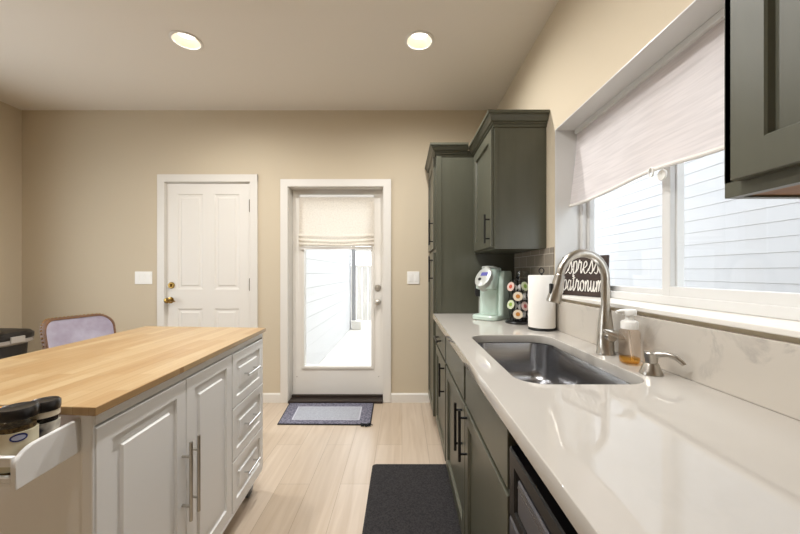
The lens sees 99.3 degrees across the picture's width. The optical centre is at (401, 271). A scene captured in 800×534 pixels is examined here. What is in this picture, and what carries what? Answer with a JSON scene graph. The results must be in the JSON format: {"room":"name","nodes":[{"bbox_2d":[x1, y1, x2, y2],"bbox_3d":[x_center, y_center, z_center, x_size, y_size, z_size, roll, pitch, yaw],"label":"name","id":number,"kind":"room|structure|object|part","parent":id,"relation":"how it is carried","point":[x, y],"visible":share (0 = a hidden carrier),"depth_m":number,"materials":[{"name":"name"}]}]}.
{"room":"kitchen","nodes":[
{"label":"kitchen","id":0,"kind":"room"},
{"bbox_2d":[0,101,21,327],"bbox_3d":[-3.695,-0.160,0.199,0.150,2.800,6.398,0,0,0],"label":"wall","id":1,"kind":"structure","parent":0,"point":[10,116],"depth_m":3.14,"materials":[{"name":"beige paint"}]},
{"bbox_2d":[22,110,487,392],"bbox_3d":[-1.365,-0.160,3.318,4.509,2.800,0.160,0,0,0],"label":"wall","id":2,"kind":"structure","parent":0,"point":[89,177],"depth_m":3.24,"materials":[{"name":"beige paint"}]},
{"bbox_2d":[135,271,151,283],"bbox_3d":[-2.458,0.055,3.232,0.164,0.120,0.011,0,0,0],"label":"light switch","id":3,"kind":"object","parent":2,"relation":"attached to","point":[141,277],"visible":1,"depth_m":3.23,"materials":[{"name":"white plastic"}]},
{"bbox_2d":[164,183,249,327],"bbox_3d":[-1.839,0.191,3.224,0.805,2.074,0.109,0,0,0],"label":"door","id":4,"kind":"structure","parent":2,"relation":"in","point":[208,224],"depth_m":3.24,"materials":[{"name":"white paint"}]},
{"bbox_3d":[-2.205,0.268,3.208,0.060,0.060,0.070,0,0,0],"label":"knob","id":5,"kind":"part","parent":4,"relation":"part of","materials":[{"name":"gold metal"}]},
{"bbox_2d":[157,174,257,327],"bbox_3d":[-1.846,0.157,3.309,0.952,2.166,0.178,0,0,0],"label":"trim","id":6,"kind":"structure","parent":2,"relation":"attached to","point":[162,179],"depth_m":3.22,"materials":[{"name":"white paint"}]},
{"bbox_2d":[288,190,382,403],"bbox_3d":[-0.629,0.220,3.300,0.894,2.041,0.200,0,0,0],"label":"door","id":7,"kind":"structure","parent":2,"relation":"in","point":[312,383],"depth_m":3.33,"materials":[{"name":"white paint"}]},
{"bbox_2d":[298,195,373,282],"bbox_3d":[-0.641,-0.281,3.293,0.739,0.942,0.057,0,0,0],"label":"roman shade","id":8,"kind":"object","parent":7,"relation":"attached to","point":[324,221],"visible":1,"depth_m":3.29,"materials":[{"name":"white fabric"}]},
{"bbox_3d":[-1.008,-0.270,3.317,0.005,0.920,0.006,0,0,0],"label":"pull cord","id":9,"kind":"part","parent":8,"relation":"part of","materials":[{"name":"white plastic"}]},
{"bbox_3d":[-0.633,-0.739,3.311,0.723,0.027,0.022,0,0,0],"label":"head rail","id":10,"kind":"part","parent":8,"relation":"part of","materials":[{"name":"white fabric"}]},
{"bbox_3d":[-0.628,0.117,3.356,0.704,1.659,0.068,0,0,0],"label":"glazing frame","id":11,"kind":"part","parent":7,"relation":"part of","materials":[{"name":"white paint"}]},
{"bbox_3d":[-0.237,0.295,3.300,0.060,0.060,0.070,0,0,0],"label":"knob","id":12,"kind":"part","parent":7,"relation":"part of","materials":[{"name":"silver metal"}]},
{"bbox_2d":[280,179,390,402],"bbox_3d":[-0.629,0.179,3.309,1.050,2.121,0.178,0,0,0],"label":"trim","id":13,"kind":"structure","parent":2,"relation":"attached to","point":[287,186],"depth_m":3.22,"materials":[{"name":"white paint"}]},
{"bbox_2d":[263,393,429,402],"bbox_3d":[-1.675,1.196,3.231,3.890,0.088,0.014,0,0,0],"label":"baseboard","id":14,"kind":"structure","parent":2,"relation":"attached to","point":[267,397],"depth_m":3.22,"materials":[{"name":"white paint"}]},
{"bbox_2d":[407,271,418,283],"bbox_3d":[0.107,0.055,3.232,0.117,0.120,0.011,0,0,0],"label":"light switch","id":15,"kind":"object","parent":2,"relation":"attached to","point":[412,276],"visible":1,"depth_m":3.23,"materials":[{"name":"white plastic"}]},
{"bbox_2d":[0,0,558,109],"bbox_3d":[-1.341,-1.690,0.199,4.859,0.300,6.398,0,0,0],"label":"ceiling","id":16,"kind":"structure","parent":0,"point":[55,54],"depth_m":2.38,"materials":[{"name":"beige paint"}]},
{"bbox_2d":[168,30,203,50],"bbox_3d":[-1.436,-1.567,2.265,0.198,0.067,0.198,0,0,0],"label":"ceiling light","id":17,"kind":"object","parent":16,"relation":"attached to","point":[185,40],"visible":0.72,"depth_m":2.30,"materials":[{"name":"white glass"}]},
{"bbox_2d":[405,30,433,50],"bbox_3d":[0.116,-1.567,2.265,0.198,0.067,0.198,0,0,0],"label":"ceiling light","id":18,"kind":"object","parent":16,"relation":"attached to","point":[420,40],"visible":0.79,"depth_m":2.30,"materials":[{"name":"beige glass"}]},
{"bbox_2d":[223,402,445,533],"bbox_3d":[-1.341,1.290,0.199,4.859,0.100,6.398,0,0,0],"label":"floor","id":19,"kind":"structure","parent":0,"point":[313,479],"depth_m":2.21,"materials":[{"name":"brown wood"}]},
{"bbox_2d":[0,328,33,358],"bbox_3d":[-3.334,0.855,2.740,0.492,0.766,0.390,0,0,0],"label":"trash bin","id":20,"kind":"object","parent":19,"relation":"on","point":[13,341],"visible":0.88,"depth_m":2.74,"materials":[{"name":"black plastic"}]},
{"bbox_3d":[-3.340,0.511,2.740,0.480,0.078,0.390,0,0,0],"label":"lid","id":21,"kind":"part","parent":20,"relation":"part of","materials":[{"name":"black plastic"}]},
{"bbox_2d":[40,313,115,349],"bbox_3d":[-2.072,0.773,2.330,0.527,0.937,0.440,0,0,14],"label":"chair","id":22,"kind":"object","parent":19,"relation":"on","point":[56,331],"visible":0.34,"depth_m":2.35,"materials":[{"name":"purple fabric"}]},
{"bbox_2d":[0,326,265,533],"bbox_3d":[-1.117,0.780,1.366,0.794,0.920,1.365,0,0,0],"label":"kitchen island","id":23,"kind":"object","parent":19,"relation":"on","point":[160,431],"visible":1,"depth_m":1.08,"materials":[{"name":"white paint"}]},
{"bbox_2d":[0,401,39,474],"bbox_3d":[-0.822,0.356,0.727,0.066,0.137,0.066,0,0,0],"label":"spice jar","id":24,"kind":"object","parent":23,"relation":"on","point":[18,431],"visible":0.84,"depth_m":0.71,"materials":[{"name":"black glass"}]},
{"bbox_3d":[-0.822,0.298,0.727,0.066,0.022,0.066,0,0,0],"label":"lid","id":25,"kind":"part","parent":24,"relation":"part of","materials":[{"name":"black plastic"}]},
{"bbox_2d":[28,396,61,437],"bbox_3d":[-0.816,0.358,0.775,0.055,0.133,0.055,0,0,0],"label":"spice jar","id":26,"kind":"object","parent":23,"relation":"on","point":[50,406],"visible":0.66,"depth_m":0.77,"materials":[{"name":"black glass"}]},
{"bbox_3d":[-0.816,0.302,0.775,0.055,0.022,0.055,0,0,0],"label":"lid","id":27,"kind":"part","parent":26,"relation":"part of","materials":[{"name":"black"}]},
{"bbox_3d":[-0.759,0.745,1.009,0.020,0.733,0.374,0,0,-3],"label":"door","id":28,"kind":"part","parent":23,"relation":"part of","materials":[{"name":"white paint"}]},
{"bbox_3d":[-0.738,0.720,1.170,0.038,0.270,0.012,0,0,4],"label":"handle","id":29,"kind":"part","parent":23,"relation":"part of","materials":[{"name":"silver metal"}]},
{"bbox_3d":[-0.741,0.720,1.218,0.038,0.270,0.012,0,0,4],"label":"handle","id":30,"kind":"part","parent":23,"relation":"part of","materials":[{"name":"silver metal"}]},
{"bbox_3d":[-0.777,0.745,1.375,0.020,0.733,0.356,0,0,-3],"label":"door","id":31,"kind":"part","parent":23,"relation":"part of","materials":[{"name":"white paint"}]},
{"bbox_3d":[-0.795,0.504,1.748,0.022,0.248,0.384,0,0,-3],"label":"drawer","id":32,"kind":"part","parent":23,"relation":"part of","materials":[{"name":"white paint"}]},
{"bbox_3d":[-0.795,0.752,1.748,0.022,0.241,0.384,0,0,-3],"label":"drawer","id":33,"kind":"part","parent":23,"relation":"part of","materials":[{"name":"white paint"}]},
{"bbox_3d":[-0.795,0.993,1.748,0.022,0.232,0.384,0,0,-3],"label":"drawer","id":34,"kind":"part","parent":23,"relation":"part of","materials":[{"name":"white paint"}]},
{"bbox_3d":[-0.768,0.504,1.742,0.036,0.011,0.150,0,0,-3],"label":"handle","id":35,"kind":"part","parent":23,"relation":"part of","materials":[{"name":"silver metal"}]},
{"bbox_3d":[-0.768,0.752,1.742,0.036,0.011,0.150,0,0,-3],"label":"handle","id":36,"kind":"part","parent":23,"relation":"part of","materials":[{"name":"silver metal"}]},
{"bbox_3d":[-0.768,0.993,1.742,0.036,0.011,0.150,0,0,-3],"label":"handle","id":37,"kind":"part","parent":23,"relation":"part of","materials":[{"name":"silver metal"}]},
{"bbox_2d":[277,403,373,426],"bbox_3d":[-0.648,1.228,2.953,0.824,0.022,0.486,0,0,0],"label":"door mat","id":38,"kind":"object","parent":19,"relation":"on","point":[295,413],"visible":1,"depth_m":2.93,"materials":[{"name":"black fabric"}]},
{"bbox_2d":[362,464,461,533],"bbox_3d":[0.073,1.233,1.564,0.523,0.012,1.228,0,0,0],"label":"floor mat","id":39,"kind":"object","parent":19,"relation":"on","point":[402,498],"visible":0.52,"depth_m":1.83,"materials":[{"name":"black fabric"}]},
{"bbox_2d":[433,323,446,460],"bbox_3d":[0.555,0.802,2.357,0.659,0.875,0.607,0,0,0],"label":"base cabinet","id":40,"kind":"object","parent":19,"relation":"on","point":[440,338],"visible":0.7,"depth_m":2.30,"materials":[{"name":"green paint"}]},
{"bbox_3d":[0.272,0.465,2.357,0.020,0.150,0.577,0,0,0],"label":"drawer","id":41,"kind":"part","parent":40,"relation":"part of","materials":[{"name":"green paint"}]},
{"bbox_3d":[0.244,0.670,2.110,0.036,0.204,0.012,0,0,0],"label":"handle","id":42,"kind":"part","parent":40,"relation":"part of","materials":[{"name":"black metal"}]},
{"bbox_3d":[0.272,0.854,2.357,0.020,0.592,0.577,0,0,0],"label":"door","id":43,"kind":"part","parent":40,"relation":"part of","materials":[{"name":"green paint"}]},
{"bbox_2d":[425,143,513,416],"bbox_3d":[0.549,0.122,2.924,0.674,2.235,0.622,0,0,0],"label":"tall cabinet","id":44,"kind":"object","parent":19,"relation":"on","point":[454,266],"visible":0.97,"depth_m":2.67,"materials":[{"name":"green paint"}]},
{"bbox_3d":[0.230,-0.022,2.735,0.036,0.205,0.012,0,0,0],"label":"handle","id":45,"kind":"part","parent":44,"relation":"part of","materials":[{"name":"black metal"}]},
{"bbox_3d":[0.230,-0.318,2.735,0.036,0.205,0.012,0,0,0],"label":"handle","id":46,"kind":"part","parent":44,"relation":"part of","materials":[{"name":"black metal"}]},
{"bbox_3d":[0.258,0.497,2.962,0.020,1.305,0.515,0,0,0],"label":"door","id":47,"kind":"part","parent":44,"relation":"part of","materials":[{"name":"green paint"}]},
{"bbox_3d":[0.258,-0.550,2.962,0.020,0.730,0.515,0,0,0],"label":"door","id":48,"kind":"part","parent":44,"relation":"part of","materials":[{"name":"green paint"}]},
{"bbox_3d":[0.364,-0.958,2.924,0.296,0.075,0.622,0,0,0],"label":"crown molding","id":49,"kind":"part","parent":44,"relation":"part of","materials":[{"name":"green paint"}]},
{"bbox_2d":[446,338,518,533],"bbox_3d":[0.556,0.802,1.443,0.659,0.875,1.214,0,0,0],"label":"base cabinet","id":50,"kind":"object","parent":19,"relation":"on","point":[478,442],"visible":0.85,"depth_m":1.26,"materials":[{"name":"green paint"}]},
{"bbox_3d":[0.272,0.465,1.735,0.020,0.150,0.590,0,0,0],"label":"drawer","id":51,"kind":"part","parent":50,"relation":"part of","materials":[{"name":"green paint"}]},
{"bbox_3d":[0.272,0.854,1.728,0.020,0.592,0.605,0,0,0],"label":"door","id":52,"kind":"part","parent":50,"relation":"part of","materials":[{"name":"green paint"}]},
{"bbox_3d":[0.244,0.675,1.485,0.036,0.206,0.012,0,0,0],"label":"handle","id":53,"kind":"part","parent":50,"relation":"part of","materials":[{"name":"black metal"}]},
{"bbox_3d":[0.244,0.663,1.375,0.036,0.206,0.012,0,0,0],"label":"handle","id":54,"kind":"part","parent":50,"relation":"part of","materials":[{"name":"black metal"}]},
{"bbox_3d":[0.272,0.854,1.131,0.020,0.592,0.571,0,0,0],"label":"door","id":55,"kind":"part","parent":50,"relation":"part of","materials":[{"name":"green paint"}]},
{"bbox_3d":[0.272,0.465,1.124,0.020,0.150,0.556,0,0,0],"label":"drawer","id":56,"kind":"part","parent":50,"relation":"part of","materials":[{"name":"green paint"}]},
{"bbox_2d":[433,314,799,533],"bbox_3d":[0.566,0.345,1.031,0.644,0.040,3.262,0,0,0],"label":"countertop","id":57,"kind":"structure","parent":50,"relation":"on","point":[670,453],"depth_m":0.65,"materials":[{"name":"beige stone"}]},
{"bbox_2d":[473,266,511,320],"bbox_3d":[0.612,0.141,2.393,0.226,0.367,0.311,0,0,40],"label":"coffee maker","id":58,"kind":"object","parent":57,"relation":"on","point":[491,283],"visible":1,"depth_m":2.33,"materials":[{"name":"green plastic"}]},
{"bbox_3d":[0.569,0.049,2.323,0.122,0.166,0.147,0,0,40],"label":"plate","id":59,"kind":"part","parent":58,"relation":"part of","materials":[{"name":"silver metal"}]},
{"bbox_2d":[477,313,496,315],"bbox_3d":[0.584,0.291,2.332,0.120,0.004,0.110,0,0,40],"label":"drip tray","id":60,"kind":"object","parent":58,"relation":"on","point":[479,314],"depth_m":2.34,"materials":[{"name":"green plastic"}]},
{"bbox_3d":[0.606,-0.028,2.366,0.129,0.030,0.076,0,0,40],"label":"handle","id":61,"kind":"part","parent":58,"relation":"part of","materials":[{"name":"silver metal"}]},
{"bbox_3d":[0.723,0.144,2.379,0.040,0.305,0.180,0,0,40],"label":"panel","id":62,"kind":"part","parent":58,"relation":"part of","materials":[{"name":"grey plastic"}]},
{"bbox_2d":[505,275,527,324],"bbox_3d":[0.738,0.172,2.170,0.154,0.304,0.154,0,0,0],"label":"pod carousel","id":63,"kind":"object","parent":57,"relation":"on","point":[509,321],"visible":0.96,"depth_m":2.13,"materials":[{"name":"black metal"}]},
{"bbox_2d":[507,282,517,290],"bbox_3d":[0.702,0.092,2.151,0.054,0.057,0.058,0,0,-28],"label":"pod","id":64,"kind":"object","parent":63,"relation":"in","point":[510,286],"visible":0.96,"depth_m":2.14,"materials":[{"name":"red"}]},
{"bbox_2d":[507,300,517,308],"bbox_3d":[0.702,0.205,2.151,0.054,0.057,0.058,0,0,-28],"label":"pod","id":65,"kind":"object","parent":63,"relation":"in","point":[510,304],"visible":0.95,"depth_m":2.14,"materials":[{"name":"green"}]},
{"bbox_2d":[513,310,522,318],"bbox_3d":[0.721,0.263,2.130,0.058,0.057,0.058,0,0,0],"label":"pod","id":66,"kind":"object","parent":63,"relation":"in","point":[517,314],"visible":1,"depth_m":2.11,"materials":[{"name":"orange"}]},
{"bbox_2d":[513,292,522,300],"bbox_3d":[0.721,0.152,2.130,0.058,0.057,0.058,0,0,0],"label":"pod","id":67,"kind":"object","parent":63,"relation":"in","point":[517,296],"visible":1,"depth_m":2.11,"materials":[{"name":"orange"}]},
{"bbox_2d":[518,302,527,310],"bbox_3d":[0.757,0.213,2.134,0.058,0.057,0.054,0,0,-28],"label":"pod","id":68,"kind":"object","parent":63,"relation":"in","point":[524,305],"visible":0.94,"depth_m":2.12,"materials":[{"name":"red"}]},
{"bbox_2d":[518,282,527,290],"bbox_3d":[0.757,0.089,2.134,0.058,0.057,0.054,0,0,-28],"label":"pod","id":69,"kind":"object","parent":63,"relation":"in","point":[524,285],"visible":0.93,"depth_m":2.12,"materials":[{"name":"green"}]},
{"bbox_2d":[528,267,555,331],"bbox_3d":[0.791,0.149,1.925,0.148,0.350,0.148,0,0,0],"label":"paper towel holder","id":70,"kind":"object","parent":57,"relation":"on","point":[529,328],"visible":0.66,"depth_m":1.88,"materials":[{"name":"black metal"}]},
{"bbox_2d":[528,275,555,328],"bbox_3d":[0.791,0.164,1.925,0.145,0.292,0.145,0,0,0],"label":"paper towel roll","id":71,"kind":"object","parent":70,"relation":"on","point":[541,312],"visible":0.96,"depth_m":1.86,"materials":[{"name":"white paper"}]},
{"bbox_2d":[478,343,629,383],"bbox_3d":[0.544,0.464,1.370,0.436,0.196,0.810,0,0,0],"label":"sink","id":72,"kind":"object","parent":57,"relation":"in","point":[539,363],"visible":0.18,"depth_m":1.72,"materials":[{"name":"metal"}]},
{"bbox_2d":[546,249,625,354],"bbox_3d":[0.718,0.117,1.342,0.281,0.415,0.092,0,0,0],"label":"faucet","id":73,"kind":"object","parent":57,"relation":"on","point":[607,336],"visible":1,"depth_m":1.34,"materials":[{"name":"silver metal"}]},
{"bbox_3d":[0.817,0.242,1.309,0.083,0.040,0.026,0,0,0],"label":"lever","id":74,"kind":"part","parent":73,"relation":"part of","materials":[{"name":"silver metal"}]},
{"bbox_2d":[615,309,640,364],"bbox_3d":[0.797,0.228,1.205,0.076,0.193,0.058,0,0,0],"label":"soap bottle","id":75,"kind":"object","parent":57,"relation":"on","point":[629,323],"visible":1,"depth_m":1.19,"materials":[{"name":"clear plastic"}]},
{"bbox_2d":[639,351,685,376],"bbox_3d":[0.816,0.285,1.067,0.119,0.079,0.064,0,0,40],"label":"soap dispenser","id":76,"kind":"object","parent":57,"relation":"on","point":[650,366],"visible":1,"depth_m":1.06,"materials":[{"name":"silver metal"}]},
{"bbox_3d":[0.816,0.264,1.047,0.022,0.037,0.097,0,0,-33],"label":"spout","id":77,"kind":"part","parent":76,"relation":"part of","materials":[{"name":"silver metal"}]},
{"bbox_2d":[510,446,577,533],"bbox_3d":[0.565,0.812,0.530,0.609,0.855,0.591,0,0,0],"label":"dishwasher","id":78,"kind":"object","parent":19,"relation":"on","point":[533,509],"visible":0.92,"depth_m":0.70,"materials":[{"name":"black"}]},
{"bbox_3d":[0.275,0.860,0.530,0.030,0.540,0.591,0,0,0],"label":"door","id":79,"kind":"part","parent":78,"relation":"part of","materials":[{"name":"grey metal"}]},
{"bbox_2d":[496,0,799,343],"bbox_3d":[0.989,-0.160,0.199,0.200,2.800,6.398,0,0,0],"label":"wall","id":80,"kind":"structure","parent":0,"point":[581,45],"depth_m":1.71,"materials":[{"name":"beige paint"}]},
{"bbox_2d":[468,110,549,253],"bbox_3d":[0.700,-0.558,2.349,0.373,0.831,0.622,0,0,0],"label":"upper cabinet","id":81,"kind":"object","parent":80,"relation":"attached to","point":[508,147],"visible":0.99,"depth_m":2.09,"materials":[{"name":"green paint"}]},
{"bbox_3d":[0.559,-0.520,2.353,0.020,0.730,0.505,0,0,0],"label":"door","id":82,"kind":"part","parent":81,"relation":"part of","materials":[{"name":"green paint"}]},
{"bbox_3d":[0.531,-0.270,2.135,0.036,0.180,0.012,0,0,0],"label":"handle","id":83,"kind":"part","parent":81,"relation":"part of","materials":[{"name":"black metal"}]},
{"bbox_3d":[0.702,-0.932,2.349,0.369,0.084,0.622,0,0,0],"label":"crown molding","id":84,"kind":"part","parent":81,"relation":"part of","materials":[{"name":"green paint"}]},
{"bbox_2d":[514,247,553,293],"bbox_3d":[0.884,0.007,2.322,0.010,0.305,0.675,0,0,0],"label":"backsplash","id":85,"kind":"structure","parent":80,"relation":"attached to","point":[525,263],"depth_m":2.27,"materials":[{"name":"grey tile"}]},
{"bbox_2d":[555,0,723,273],"bbox_3d":[0.960,-0.340,1.331,0.143,0.970,1.285,0,0,0],"label":"window frame","id":86,"kind":"structure","parent":80,"relation":"attached to","point":[567,219],"depth_m":1.68,"materials":[{"name":"white paint"}]},
{"bbox_2d":[569,8,723,206],"bbox_3d":[0.995,-0.584,1.347,0.066,0.472,1.257,0,0,0],"label":"roman shade","id":87,"kind":"object","parent":80,"relation":"attached to","point":[672,114],"visible":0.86,"depth_m":1.31,"materials":[{"name":"white fabric"}]},
{"bbox_3d":[1.012,-0.807,1.341,0.033,0.026,1.242,0,0,0],"label":"head rail","id":88,"kind":"part","parent":87,"relation":"part of","materials":[{"name":"white fabric"}]},
{"bbox_2d":[515,300,799,420],"bbox_3d":[0.877,0.242,1.030,0.022,0.164,3.260,0,0,0],"label":"backsplash","id":89,"kind":"structure","parent":80,"relation":"attached to","point":[764,372],"depth_m":0.94,"materials":[{"name":"stone"}]},
{"bbox_2d":[562,295,799,337],"bbox_3d":[0.963,0.137,1.316,0.194,0.017,1.312,0,0,0],"label":"window sill","id":90,"kind":"structure","parent":80,"relation":"attached to","point":[790,328],"depth_m":1.00,"materials":[{"name":"white paint"}]},
{"bbox_2d":[562,255,609,297],"bbox_3d":[0.964,0.022,1.807,0.029,0.212,0.282,0,0,-20],"label":"wooden sign","id":91,"kind":"object","parent":90,"relation":"on","point":[582,275],"visible":0.84,"depth_m":1.80,"materials":[{"name":"black wood"}]},
{"bbox_2d":[580,162,799,320],"bbox_3d":[1.065,-0.348,1.331,0.070,0.952,1.283,0,0,0],"label":"window","id":92,"kind":"structure","parent":80,"relation":"in","point":[779,305],"depth_m":1.30,"materials":[{"name":"white plastic"}]},
{"bbox_3d":[1.070,-0.348,1.624,0.030,0.892,0.638,0,0,0],"label":"sash","id":93,"kind":"part","parent":92,"relation":"part of","materials":[{"name":"white plastic"}]},
{"bbox_3d":[1.048,-0.348,1.038,0.027,0.892,0.635,0,0,0],"label":"sash","id":94,"kind":"part","parent":92,"relation":"part of","materials":[{"name":"white plastic"}]},
{"bbox_2d":[724,0,799,198],"bbox_3d":[0.711,-0.557,0.161,0.351,0.849,1.021,0,0,0],"label":"upper cabinet","id":95,"kind":"object","parent":80,"relation":"attached to","point":[762,37],"visible":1,"depth_m":0.54,"materials":[{"name":"green paint"}]},
{"bbox_3d":[0.746,-0.148,0.130,0.279,0.022,0.950,0,0,0],"label":"underside panel","id":96,"kind":"part","parent":95,"relation":"part of","materials":[{"name":"brown wood"}]},
{"label":"outside","id":97,"kind":"structure","parent":0,"visible":0},
{"bbox_2d":[319,303,370,363],"bbox_3d":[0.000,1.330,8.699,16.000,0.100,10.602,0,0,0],"label":"ground","id":98,"kind":"structure","parent":97,"point":[354,347],"depth_m":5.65,"materials":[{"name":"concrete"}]},
{"bbox_2d":[306,249,350,363],"bbox_3d":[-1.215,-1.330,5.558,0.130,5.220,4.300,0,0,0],"label":"wall","id":99,"kind":"structure","parent":98,"relation":"on","point":[328,271],"depth_m":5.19,"materials":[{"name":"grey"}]},
{"bbox_2d":[351,249,361,329],"bbox_3d":[-1.010,-0.240,7.600,0.220,3.040,0.200,0,0,0],"label":"downspout","id":100,"kind":"object","parent":99,"relation":"attached to","point":[355,324],"visible":0.75,"depth_m":7.58,"materials":[{"name":"grey metal"}]},
{"bbox_2d":[351,249,370,319],"bbox_3d":[-0.050,0.310,9.040,4.717,1.940,0.100,0,0,0],"label":"fence","id":101,"kind":"object","parent":98,"relation":"on","point":[363,272],"visible":0.08,"depth_m":9.00,"materials":[{"name":"white"}]},
{"bbox_2d":[595,150,799,292],"bbox_3d":[4.055,-1.442,4.500,0.130,5.445,15.000,0,0,0],"label":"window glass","id":102,"kind":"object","parent":98,"relation":"on","point":[735,244],"depth_m":4.46,"materials":[{"name":"grey"}]}
]}

